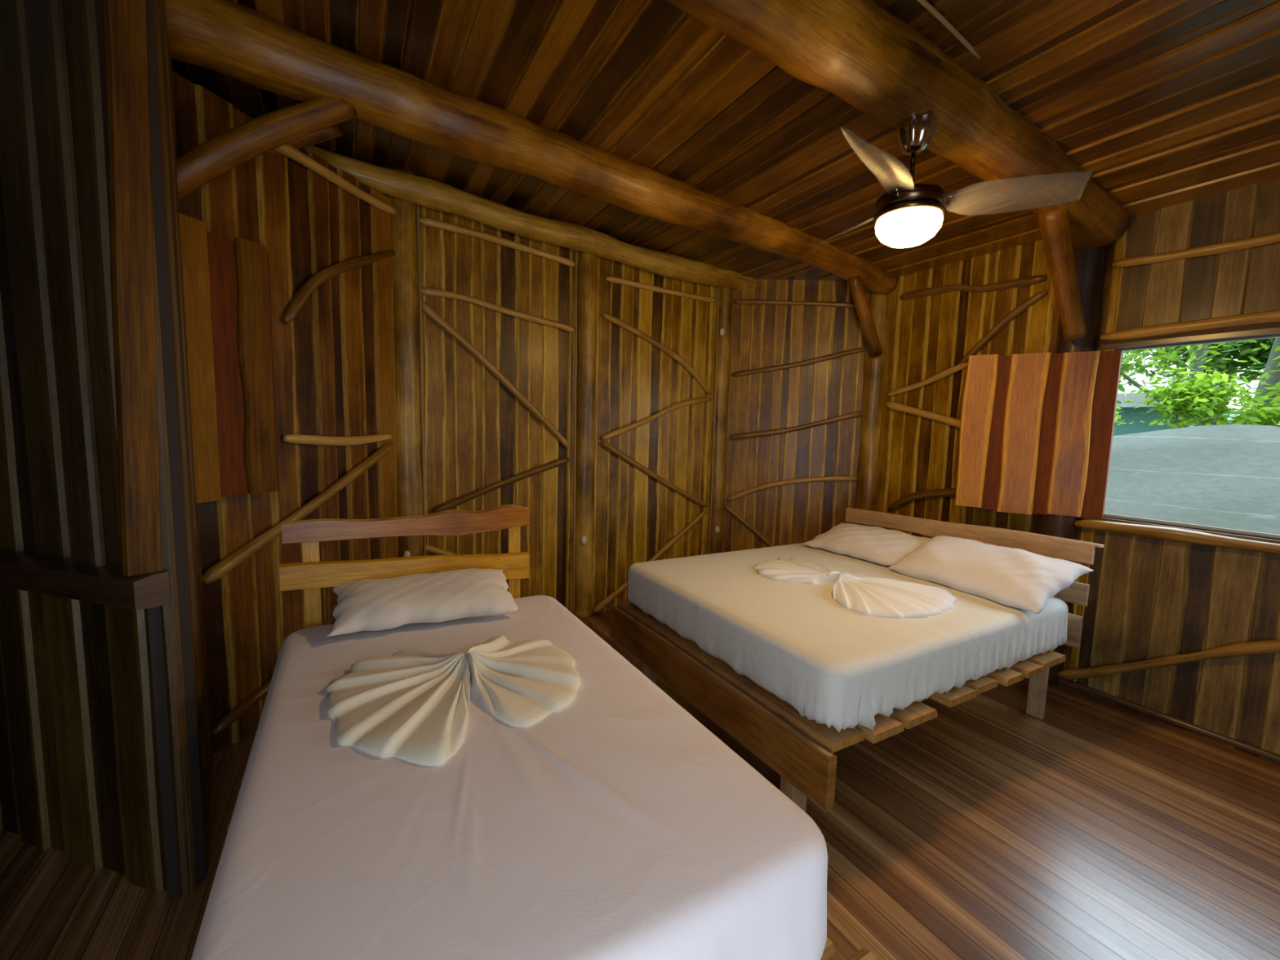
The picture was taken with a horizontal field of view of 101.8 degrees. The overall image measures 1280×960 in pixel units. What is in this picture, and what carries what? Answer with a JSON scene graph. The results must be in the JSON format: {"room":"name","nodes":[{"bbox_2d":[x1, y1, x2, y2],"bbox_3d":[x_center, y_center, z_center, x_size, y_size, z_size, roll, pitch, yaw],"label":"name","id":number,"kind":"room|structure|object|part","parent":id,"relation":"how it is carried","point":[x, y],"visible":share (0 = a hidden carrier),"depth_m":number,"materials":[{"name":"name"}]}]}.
{"room":"hotel room","nodes":[
{"label":"hotel room","id":0,"kind":"room"},
{"bbox_2d":[0,0,206,897],"bbox_3d":[-2.632,-0.340,1.853,2.632,3.367,0.082,3,6,16],"label":"wall","id":1,"kind":"structure","parent":0,"point":[79,769],"depth_m":1.60,"materials":[{"name":"brown wood"}]},
{"bbox_2d":[0,549,170,609],"bbox_3d":[-2.293,0.267,1.735,1.900,0.095,0.085,3,6,16],"label":"trim","id":2,"kind":"structure","parent":1,"relation":"attached to","point":[25,571],"depth_m":1.51,"materials":[{"name":"brown wood"}]},
{"bbox_2d":[23,0,106,566],"bbox_3d":[-1.629,-0.770,1.457,0.124,2.056,0.022,3,6,16],"label":"plank","id":3,"kind":"object","parent":2,"relation":"on","point":[44,19],"visible":1,"depth_m":1.46,"materials":[{"name":"brown wood"}]},
{"bbox_2d":[102,0,162,576],"bbox_3d":[-1.381,-0.750,1.411,0.030,2.038,0.138,5,7,34],"label":"plank","id":4,"kind":"object","parent":2,"relation":"on","point":[125,21],"visible":1,"depth_m":1.42,"materials":[{"name":"brown wood"}]},
{"bbox_2d":[147,0,213,901],"bbox_3d":[-1.644,-0.302,1.813,0.082,3.350,0.867,-3,7,-37],"label":"wall","id":5,"kind":"structure","parent":0,"point":[162,46],"depth_m":1.70,"materials":[{"name":"brown wood"}]},
{"bbox_2d":[178,213,279,503],"bbox_3d":[-1.746,-0.476,2.193,0.044,1.115,0.450,3,6,15],"label":"window shutter","id":6,"kind":"object","parent":5,"relation":"attached to","point":[227,292],"visible":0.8,"depth_m":2.21,"materials":[{"name":"brown wood"}]},
{"bbox_2d":[172,71,398,754],"bbox_3d":[-1.732,-0.197,2.790,0.082,2.940,1.322,3,6,15],"label":"wall","id":7,"kind":"structure","parent":0,"point":[334,362],"depth_m":2.61,"materials":[{"name":"brown wood"}]},
{"bbox_2d":[211,622,334,736],"bbox_3d":[-1.755,0.904,2.694,0.062,0.365,0.912,3,6,15],"label":"batten","id":8,"kind":"object","parent":7,"relation":"attached to","point":[241,708],"visible":0.29,"depth_m":2.38,"materials":[{"name":"brown wood"}]},
{"bbox_2d":[202,442,393,585],"bbox_3d":[-1.699,0.108,2.721,0.069,0.584,1.141,3,6,15],"label":"batten","id":9,"kind":"object","parent":7,"relation":"attached to","point":[222,567],"visible":0.94,"depth_m":2.56,"materials":[{"name":"brown wood"}]},
{"bbox_2d":[268,123,343,155],"bbox_3d":[-1.810,-1.509,2.377,0.830,0.607,0.109,-4,8,-44],"label":"brace","id":10,"kind":"object","parent":7,"relation":"attached to","point":[336,131],"visible":0.12,"depth_m":2.55,"materials":[{"name":"brown wood"}]},
{"bbox_2d":[272,143,397,214],"bbox_3d":[-1.598,-1.592,2.761,0.065,0.062,0.840,3,6,15],"label":"batten","id":11,"kind":"object","parent":7,"relation":"attached to","point":[288,150],"visible":0.87,"depth_m":2.70,"materials":[{"name":"brown wood"}]},
{"bbox_2d":[282,433,393,445],"bbox_3d":[-1.639,-0.223,2.887,0.056,0.068,0.721,3,6,16],"label":"batten","id":12,"kind":"object","parent":7,"relation":"attached to","point":[302,439],"visible":1,"depth_m":2.80,"materials":[{"name":"brown wood"}]},
{"bbox_2d":[281,250,395,324],"bbox_3d":[-1.610,-1.075,2.839,0.055,0.582,0.766,3,6,14],"label":"batten","id":13,"kind":"object","parent":7,"relation":"attached to","point":[324,274],"visible":1,"depth_m":2.68,"materials":[{"name":"brown wood"}]},
{"bbox_2d":[419,205,718,613],"bbox_3d":[-0.425,-0.494,4.034,2.620,3.350,0.082,-2,7,-29],"label":"wall","id":14,"kind":"structure","parent":0,"point":[478,435],"depth_m":3.91,"materials":[{"name":"brown wood"}]},
{"bbox_2d":[422,544,455,555],"bbox_3d":[-1.309,0.549,3.584,0.563,0.307,0.055,-2,7,-29],"label":"batten","id":15,"kind":"object","parent":14,"relation":"attached to","point":[429,548],"visible":0.23,"depth_m":3.52,"materials":[{"name":"brown wood"}]},
{"bbox_2d":[421,300,569,448],"bbox_3d":[-0.978,-0.695,3.628,1.050,0.946,0.054,-2,7,-29],"label":"batten","id":16,"kind":"object","parent":14,"relation":"attached to","point":[427,309],"visible":0.98,"depth_m":3.58,"materials":[{"name":"brown wood"}]},
{"bbox_2d":[419,217,575,267],"bbox_3d":[-0.933,-1.611,3.545,1.066,0.136,0.054,-2,7,-29],"label":"batten","id":17,"kind":"object","parent":14,"relation":"attached to","point":[426,221],"visible":0.99,"depth_m":3.49,"materials":[{"name":"brown wood"}]},
{"bbox_2d":[421,287,574,332],"bbox_3d":[-0.947,-1.166,3.594,1.078,0.171,0.056,-2,7,-29],"label":"batten","id":18,"kind":"object","parent":14,"relation":"attached to","point":[424,291],"visible":0.99,"depth_m":3.56,"materials":[{"name":"brown wood"}]},
{"bbox_2d":[431,457,568,513],"bbox_3d":[-0.969,0.029,3.714,0.982,0.373,0.063,-2,7,-29],"label":"batten","id":19,"kind":"object","parent":14,"relation":"attached to","point":[451,504],"visible":0.98,"depth_m":3.68,"materials":[{"name":"brown wood"}]},
{"bbox_2d":[302,145,755,291],"bbox_3d":[-0.474,-1.750,3.702,3.311,0.364,0.189,-2,7,-29],"label":"log","id":20,"kind":"object","parent":14,"relation":"attached to","point":[404,186],"visible":0.88,"depth_m":3.47,"materials":[{"name":"brown wood"}]},
{"bbox_2d":[592,510,706,613],"bbox_3d":[0.106,0.668,4.398,1.085,0.780,0.059,-2,7,-29],"label":"batten","id":21,"kind":"object","parent":14,"relation":"attached to","point":[669,544],"visible":0.79,"depth_m":4.41,"materials":[{"name":"brown wood"}]},
{"bbox_2d":[600,440,707,506],"bbox_3d":[0.147,-0.030,4.341,1.047,0.578,0.054,-2,7,-29],"label":"batten","id":22,"kind":"object","parent":14,"relation":"attached to","point":[606,446],"visible":1,"depth_m":4.29,"materials":[{"name":"brown wood"}]},
{"bbox_2d":[600,397,711,439],"bbox_3d":[0.157,-0.514,4.296,1.042,0.382,0.055,-2,7,-29],"label":"batten","id":23,"kind":"object","parent":14,"relation":"attached to","point":[621,430],"visible":1,"depth_m":4.25,"materials":[{"name":"brown wood"}]},
{"bbox_2d":[600,312,711,395],"bbox_3d":[0.166,-1.005,4.237,1.064,0.571,0.054,-2,7,-29],"label":"batten","id":24,"kind":"object","parent":14,"relation":"attached to","point":[607,317],"visible":1,"depth_m":4.21,"materials":[{"name":"brown wood"}]},
{"bbox_2d":[604,275,715,302],"bbox_3d":[0.193,-1.531,4.194,1.039,0.063,0.050,-2,7,-29],"label":"batten","id":25,"kind":"object","parent":14,"relation":"attached to","point":[611,279],"visible":1,"depth_m":4.14,"materials":[{"name":"brown wood"}]},
{"bbox_2d":[0,608,1279,959],"bbox_3d":[-0.722,1.340,1.969,7.200,0.100,5.750,-2,7,-29],"label":"floor","id":26,"kind":"structure","parent":0,"point":[985,828],"depth_m":1.88,"materials":[{"name":"brown wood"}]},
{"bbox_2d":[386,168,423,557],"bbox_3d":[-1.516,-0.394,3.377,0.209,3.026,0.227,-2,7,-29],"label":"log post","id":27,"kind":"object","parent":26,"relation":"on","point":[404,224],"depth_m":3.29,"materials":[{"name":"brown wood"}]},
{"bbox_3d":[-1.509,0.490,3.365,0.044,0.066,0.020,-1,6,-24],"label":"switch button","id":28,"kind":"part","parent":27,"relation":"part of","materials":[{"name":"beige plastic"}]},
{"bbox_2d":[416,204,426,555],"bbox_3d":[-1.420,-0.334,3.390,0.025,2.810,0.027,-2,7,-29],"label":"cable conduit","id":29,"kind":"object","parent":27,"relation":"attached to","point":[417,206],"visible":0.7,"depth_m":3.35,"materials":[{"name":"brown wood"}]},
{"bbox_2d":[279,504,877,959],"bbox_3d":[-0.490,0.771,1.565,1.198,1.124,1.867,-2,7,-29],"label":"bed","id":30,"kind":"object","parent":26,"relation":"on","point":[311,575],"visible":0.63,"depth_m":2.18,"materials":[{"name":"brown wood"}]},
{"bbox_3d":[-1.333,0.734,2.135,0.056,1.040,0.045,-2,7,-29],"label":"headboard post","id":31,"kind":"part","parent":30,"relation":"part of","materials":[{"name":"brown wood"}]},
{"bbox_3d":[-0.967,0.401,2.260,0.985,0.174,0.028,-2,7,-29],"label":"headboard rail","id":32,"kind":"part","parent":30,"relation":"part of","materials":[{"name":"brown wood"}]},
{"bbox_3d":[-0.954,0.190,2.243,0.975,0.129,0.028,-2,7,-29],"label":"headboard rail","id":33,"kind":"part","parent":30,"relation":"part of","materials":[{"name":"brown wood"}]},
{"bbox_2d":[191,595,827,959],"bbox_3d":[-0.492,0.762,1.535,1.170,0.269,1.804,-2,7,-29],"label":"mattress","id":34,"kind":"object","parent":30,"relation":"on","point":[615,824],"visible":0.76,"depth_m":1.03,"materials":[{"name":"white fabric"}]},
{"bbox_2d":[326,568,519,636],"bbox_3d":[-0.877,0.475,2.140,0.693,0.148,0.326,-1,6,-26],"label":"pillow","id":35,"kind":"object","parent":34,"relation":"on","point":[386,603],"visible":1,"depth_m":2.06,"materials":[{"name":"white fabric"}]},
{"bbox_2d":[325,635,581,766],"bbox_3d":[-0.533,0.597,1.595,0.723,0.080,0.682,-3,7,-38],"label":"folded cloth","id":36,"kind":"object","parent":34,"relation":"on","point":[409,705],"visible":1,"depth_m":1.50,"materials":[{"name":"white fabric"}]},
{"bbox_3d":[-0.619,0.712,2.537,0.056,1.040,0.045,-2,7,-29],"label":"headboard post","id":37,"kind":"part","parent":30,"relation":"part of","materials":[{"name":"brown wood"}]},
{"bbox_3d":[-0.047,1.088,0.794,1.198,0.195,0.035,-2,7,-29],"label":"footboard","id":38,"kind":"part","parent":30,"relation":"part of","materials":[{"name":"brown wood"}]},
{"bbox_2d":[572,251,597,618],"bbox_3d":[-0.419,-0.363,3.996,0.170,2.899,0.194,-2,7,-29],"label":"log post","id":39,"kind":"object","parent":26,"relation":"on","point":[587,277],"depth_m":3.94,"materials":[{"name":"brown wood"}]},
{"bbox_2d":[572,250,577,613],"bbox_3d":[-0.490,-0.323,3.914,0.033,2.730,0.019,6,7,35],"label":"cable conduit","id":40,"kind":"object","parent":39,"relation":"attached to","point":[575,292],"visible":1,"depth_m":3.90,"materials":[{"name":"brown wood"}]},
{"bbox_3d":[-0.431,0.462,3.993,0.044,0.066,0.020,1,6,-6],"label":"switch button","id":41,"kind":"part","parent":39,"relation":"part of","materials":[{"name":"beige plastic"}]},
{"bbox_2d":[709,286,732,554],"bbox_3d":[0.702,-0.343,4.632,0.156,2.789,0.186,1,6,-5],"label":"log post","id":42,"kind":"object","parent":26,"relation":"on","point":[726,294],"depth_m":4.57,"materials":[{"name":"brown wood"}]},
{"bbox_2d":[707,286,719,554],"bbox_3d":[0.641,-0.328,4.556,0.019,2.670,0.028,-2,7,-29],"label":"cable conduit","id":43,"kind":"object","parent":42,"relation":"attached to","point":[718,288],"visible":0.82,"depth_m":4.53,"materials":[{"name":"brown wood"}]},
{"bbox_3d":[0.690,0.444,4.647,0.044,0.066,0.020,2,6,9],"label":"switch button","id":44,"kind":"part","parent":42,"relation":"part of","materials":[{"name":"beige plastic"}]},
{"bbox_3d":[0.705,-1.271,4.458,0.044,0.066,0.020,2,6,8],"label":"switch button","id":45,"kind":"part","parent":42,"relation":"part of","materials":[{"name":"beige plastic"}]},
{"bbox_2d":[609,507,1104,812],"bbox_3d":[1.051,0.747,2.866,1.890,0.992,1.655,-2,7,-29],"label":"double bed","id":46,"kind":"object","parent":26,"relation":"on","point":[800,749],"visible":0.28,"depth_m":2.29,"materials":[{"name":"brown wood"}]},
{"bbox_3d":[0.049,0.991,3.029,0.080,0.422,0.070,-2,7,-29],"label":"leg","id":47,"kind":"part","parent":46,"relation":"part of","materials":[{"name":"beige wood"}]},
{"bbox_3d":[0.236,0.923,2.437,0.040,0.201,1.635,-2,7,-29],"label":"footboard","id":48,"kind":"part","parent":46,"relation":"part of","materials":[{"name":"brown wood"}]},
{"bbox_3d":[0.607,1.105,2.041,0.080,0.422,0.070,-2,7,-29],"label":"leg","id":49,"kind":"part","parent":46,"relation":"part of","materials":[{"name":"beige wood"}]},
{"bbox_2d":[627,542,1068,732],"bbox_3d":[1.050,0.666,2.856,1.770,0.249,1.610,-2,7,-29],"label":"mattress","id":50,"kind":"object","parent":46,"relation":"on","point":[839,667],"visible":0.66,"depth_m":2.24,"materials":[{"name":"white fabric"}]},
{"bbox_2d":[753,556,955,618],"bbox_3d":[1.101,0.520,2.778,0.672,0.071,1.024,-2,7,-29],"label":"folded cloth","id":51,"kind":"object","parent":50,"relation":"on","point":[867,596],"visible":1,"depth_m":2.56,"materials":[{"name":"white fabric"}]},
{"bbox_2d":[803,522,930,565],"bbox_3d":[1.519,0.409,3.423,0.443,0.172,0.784,-2,7,-29],"label":"pillow","id":52,"kind":"object","parent":50,"relation":"on","point":[877,544],"visible":0.79,"depth_m":3.33,"materials":[{"name":"white fabric"}]},
{"bbox_2d":[887,535,1093,613],"bbox_3d":[1.824,0.464,2.788,0.444,0.226,0.803,-1,6,-25],"label":"pillow","id":53,"kind":"object","parent":50,"relation":"on","point":[1021,579],"visible":1,"depth_m":2.63,"materials":[{"name":"white fabric"}]},
{"bbox_3d":[1.873,0.309,3.186,0.026,0.142,1.450,-2,7,-29],"label":"headboard rail","id":54,"kind":"part","parent":46,"relation":"part of","materials":[{"name":"beige wood"}]},
{"bbox_3d":[2.161,0.816,2.778,0.045,0.930,0.072,-2,7,-29],"label":"headboard post","id":55,"kind":"part","parent":46,"relation":"part of","materials":[{"name":"beige wood"}]},
{"bbox_3d":[1.869,0.504,3.206,0.024,0.110,1.440,-2,7,-29],"label":"headboard rail","id":56,"kind":"part","parent":46,"relation":"part of","materials":[{"name":"beige wood"}]},
{"bbox_3d":[1.857,0.699,3.233,0.030,0.181,1.440,-2,7,-29],"label":"headboard rail","id":57,"kind":"part","parent":46,"relation":"part of","materials":[{"name":"beige wood"}]},
{"bbox_2d":[854,291,888,526],"bbox_3d":[1.915,-0.252,4.328,0.201,2.733,0.196,1,6,-4],"label":"log post","id":58,"kind":"object","parent":26,"relation":"on","point":[867,474],"visible":0.44,"depth_m":4.23,"materials":[{"name":"brown wood"}]},
{"bbox_2d":[848,275,882,357],"bbox_3d":[1.742,-1.258,4.014,0.446,0.581,0.099,-3,7,-36],"label":"brace","id":59,"kind":"object","parent":58,"relation":"attached to","point":[870,335],"visible":0.99,"depth_m":3.98,"materials":[{"name":"brown wood"}]},
{"bbox_2d":[1036,244,1107,684],"bbox_3d":[2.576,-0.117,3.154,0.222,2.733,0.220,2,6,7],"label":"log post","id":60,"kind":"object","parent":26,"relation":"on","point":[1091,264],"visible":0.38,"depth_m":2.99,"materials":[{"name":"brown wood"}]},
{"bbox_2d":[171,0,1279,281],"bbox_3d":[-0.662,-1.752,1.675,7.380,0.674,5.900,-2,7,-29],"label":"ceiling","id":61,"kind":"structure","parent":0,"point":[1163,104],"depth_m":2.22,"materials":[{"name":"brown wood"}]},
{"bbox_2d":[164,0,898,294],"bbox_3d":[0.071,-1.669,3.007,4.423,0.531,0.293,-2,7,-29],"label":"log beam","id":62,"kind":"structure","parent":61,"relation":"attached to","point":[245,44],"depth_m":2.37,"materials":[{"name":"brown wood"}]},
{"bbox_2d":[176,96,357,200],"bbox_3d":[-1.551,-1.370,2.114,0.717,0.586,0.118,-1,6,-27],"label":"brace","id":63,"kind":"object","parent":62,"relation":"attached to","point":[229,149],"visible":0.84,"depth_m":2.08,"materials":[{"name":"brown wood"}]},
{"bbox_2d":[666,0,1130,248],"bbox_3d":[0.787,-1.528,1.869,4.301,0.557,0.330,-2,7,-29],"label":"log beam","id":64,"kind":"structure","parent":61,"relation":"attached to","point":[859,52],"depth_m":1.91,"materials":[{"name":"brown wood"}]},
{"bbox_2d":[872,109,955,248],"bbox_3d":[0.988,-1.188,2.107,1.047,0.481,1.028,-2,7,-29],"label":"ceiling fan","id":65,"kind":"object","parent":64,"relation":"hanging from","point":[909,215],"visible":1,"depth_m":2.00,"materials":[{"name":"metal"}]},
{"bbox_3d":[1.074,-0.993,2.087,0.244,0.102,0.244,-2,7,-29],"label":"lamp shade","id":66,"kind":"part","parent":65,"relation":"part of","materials":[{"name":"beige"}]},
{"bbox_2d":[1036,208,1087,340],"bbox_3d":[2.272,-1.100,2.781,0.536,0.646,0.132,-2,7,-29],"label":"brace","id":67,"kind":"object","parent":64,"relation":"attached to","point":[1054,225],"visible":0.92,"depth_m":2.74,"materials":[{"name":"brown wood"}]},
{"bbox_2d":[916,0,981,59],"bbox_3d":[0.877,-1.560,1.673,0.851,0.076,0.027,-2,7,-31],"label":"cable conduit","id":68,"kind":"object","parent":61,"relation":"attached to","point":[925,3],"visible":1,"depth_m":1.77,"materials":[{"name":"brown wood"}]},
{"bbox_2d":[721,279,870,552],"bbox_3d":[1.325,-0.495,4.503,1.312,3.350,0.082,3,6,15],"label":"wall","id":69,"kind":"structure","parent":0,"point":[762,335],"depth_m":4.46,"materials":[{"name":"brown wood"}]},
{"bbox_2d":[724,505,774,546],"bbox_3d":[1.099,0.511,4.602,0.716,0.539,0.050,3,6,14],"label":"batten","id":70,"kind":"object","parent":69,"relation":"attached to","point":[729,509],"visible":0.59,"depth_m":4.61,"materials":[{"name":"brown wood"}]},
{"bbox_2d":[726,475,857,501],"bbox_3d":[1.299,0.078,4.505,1.075,0.276,0.055,3,6,15],"label":"batten","id":71,"kind":"object","parent":69,"relation":"attached to","point":[776,483],"visible":1,"depth_m":4.49,"materials":[{"name":"brown wood"}]},
{"bbox_2d":[733,298,855,307],"bbox_3d":[1.297,-1.479,4.360,1.002,0.101,0.046,3,6,15],"label":"batten","id":72,"kind":"object","parent":69,"relation":"attached to","point":[766,302],"visible":0.94,"depth_m":4.35,"materials":[{"name":"brown wood"}]},
{"bbox_2d":[729,411,862,439],"bbox_3d":[1.319,-0.462,4.446,1.088,0.269,0.059,3,6,14],"label":"batten","id":73,"kind":"object","parent":69,"relation":"attached to","point":[853,415],"visible":1,"depth_m":4.44,"materials":[{"name":"brown wood"}]},
{"bbox_2d":[732,347,866,376],"bbox_3d":[1.336,-0.993,4.392,1.100,0.234,0.044,3,6,15],"label":"batten","id":74,"kind":"object","parent":69,"relation":"attached to","point":[839,354],"visible":0.98,"depth_m":4.37,"materials":[{"name":"brown wood"}]},
{"bbox_2d":[873,178,1279,764],"bbox_3d":[2.617,-0.325,3.143,0.082,3.350,2.784,-2,7,-29],"label":"wall","id":75,"kind":"structure","parent":0,"point":[1148,597],"depth_m":2.86,"materials":[{"name":"brown wood"}]},
{"bbox_2d":[888,488,955,511],"bbox_3d":[2.158,0.158,3.869,0.066,0.250,0.657,-2,7,-29],"label":"batten","id":76,"kind":"object","parent":75,"relation":"attached to","point":[921,495],"visible":0.8,"depth_m":3.89,"materials":[{"name":"brown wood"}]},
{"bbox_2d":[884,400,960,428],"bbox_3d":[2.146,-0.474,3.838,0.068,0.239,0.750,-2,7,-29],"label":"batten","id":77,"kind":"object","parent":75,"relation":"attached to","point":[895,406],"visible":0.77,"depth_m":3.86,"materials":[{"name":"brown wood"}]},
{"bbox_2d":[885,361,968,396],"bbox_3d":[2.123,-0.742,3.872,0.051,0.217,0.623,-2,7,-29],"label":"batten","id":78,"kind":"object","parent":75,"relation":"attached to","point":[945,373],"visible":0.94,"depth_m":3.81,"materials":[{"name":"brown wood"}]},
{"bbox_2d":[900,275,1047,299],"bbox_3d":[2.256,-1.328,3.604,0.060,0.124,0.966,-2,7,-29],"label":"batten","id":79,"kind":"object","parent":75,"relation":"attached to","point":[1031,280],"visible":1,"depth_m":3.52,"materials":[{"name":"brown wood"}]},
{"bbox_2d":[957,289,1048,364],"bbox_3d":[2.369,-0.988,3.425,0.052,0.417,0.508,-2,7,-29],"label":"batten","id":80,"kind":"object","parent":75,"relation":"attached to","point":[1024,305],"visible":0.98,"depth_m":3.39,"materials":[{"name":"brown wood"}]},
{"bbox_2d":[955,350,1122,519],"bbox_3d":[2.389,-0.279,3.176,0.748,0.980,0.044,6,7,36],"label":"window shutter","id":81,"kind":"object","parent":75,"relation":"attached to","point":[1037,429],"visible":1,"depth_m":3.15,"materials":[{"name":"brown wood"}]},
{"bbox_2d":[1057,640,1279,679],"bbox_3d":[2.879,0.939,2.612,0.064,0.676,1.265,-2,7,-29],"label":"batten","id":82,"kind":"object","parent":75,"relation":"attached to","point":[1250,648],"visible":1,"depth_m":2.72,"materials":[{"name":"brown wood"}]},
{"bbox_2d":[1057,678,1279,764],"bbox_3d":[2.877,1.288,2.683,0.050,0.048,1.330,-2,7,-29],"label":"baseboard","id":83,"kind":"structure","parent":75,"relation":"attached to","point":[1168,718],"depth_m":2.74,"materials":[{"name":"brown wood"}]},
{"bbox_2d":[1074,519,1279,554],"bbox_3d":[2.896,0.308,2.546,0.072,0.073,1.251,-2,7,-29],"label":"batten","id":84,"kind":"object","parent":75,"relation":"attached to","point":[1170,534],"visible":1,"depth_m":2.68,"materials":[{"name":"brown wood"}]},
{"bbox_2d":[1082,321,1279,543],"bbox_3d":[2.962,-0.216,2.523,0.115,1.055,1.210,-2,7,-29],"label":"window","id":85,"kind":"structure","parent":75,"relation":"in","point":[1270,330],"depth_m":2.65,"materials":[{"name":"wood"}]},
{"bbox_2d":[1100,309,1279,340],"bbox_3d":[2.937,-0.757,2.435,0.064,0.064,1.230,-2,7,-29],"label":"batten","id":86,"kind":"object","parent":75,"relation":"attached to","point":[1273,316],"visible":1,"depth_m":2.62,"materials":[{"name":"brown wood"}]},
{"bbox_2d":[1111,231,1279,267],"bbox_3d":[2.922,-1.132,2.433,0.058,0.075,1.116,-2,7,-29],"label":"batten","id":87,"kind":"object","parent":75,"relation":"attached to","point":[1267,239],"visible":1,"depth_m":2.59,"materials":[{"name":"brown wood"}]},
{"label":"outside","id":88,"kind":"structure","parent":0,"visible":0},
{"label":"lawn","id":89,"kind":"structure","parent":88,"visible":0},
{"bbox_2d":[1113,391,1144,433],"bbox_3d":[5.089,-0.321,6.580,1.594,3.786,1.898,-2,7,-29],"label":"tree","id":90,"kind":"object","parent":89,"relation":"on","point":[1116,412],"visible":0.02,"depth_m":5.78,"materials":[{"name":"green plant"}]},
{"bbox_2d":[1112,341,1267,435],"bbox_3d":[9.966,-0.946,12.227,4.600,4.150,6.000,-2,7,-29],"label":"neighbouring house","id":91,"kind":"structure","parent":89,"relation":"on","point":[1129,413],"depth_m":9.73,"materials":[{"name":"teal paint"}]},
{"bbox_2d":[1103,424,1279,534],"bbox_3d":[5.257,0.688,4.208,0.144,2.259,14.000,-2,7,-29],"label":"roof","id":92,"kind":"object","parent":89,"relation":"on","point":[1223,476],"visible":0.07,"depth_m":4.61,"materials":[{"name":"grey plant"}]},
{"bbox_2d":[1122,341,1264,387],"bbox_3d":[8.759,-0.833,6.824,4.212,4.950,4.240,-2,7,-29],"label":"palm tree","id":93,"kind":"object","parent":89,"relation":"on","point":[1233,341],"visible":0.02,"depth_m":6.97,"materials":[{"name":"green plant"}]},
{"bbox_2d":[1116,339,1279,429],"bbox_3d":[5.991,-0.706,6.555,2.008,4.608,4.197,-3,7,-35],"label":"tree","id":94,"kind":"object","parent":89,"relation":"on","point":[1194,397],"visible":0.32,"depth_m":5.76,"materials":[{"name":"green plant"}]},
{"bbox_2d":[1116,337,1279,426],"bbox_3d":[9.252,-1.605,8.609,5.416,6.154,10.706,-4,8,-44],"label":"tree","id":95,"kind":"object","parent":89,"relation":"on","point":[1262,355],"visible":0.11,"depth_m":7.18,"materials":[{"name":"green plant"}]},
{"bbox_2d":[1154,381,1279,428],"bbox_3d":[7.093,-0.641,5.717,1.383,0.978,2.076,-2,7,-29],"label":"shrub","id":96,"kind":"object","parent":89,"relation":"on","point":[1264,418],"visible":0.48,"depth_m":5.83,"materials":[{"name":"green plant"}]},
{"bbox_2d":[1203,337,1279,424],"bbox_3d":[7.465,-0.692,5.641,2.309,4.856,3.297,0,6,-16],"label":"tree","id":97,"kind":"object","parent":89,"relation":"on","point":[1271,373],"visible":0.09,"depth_m":6.11,"materials":[{"name":"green plant"}]}
]}

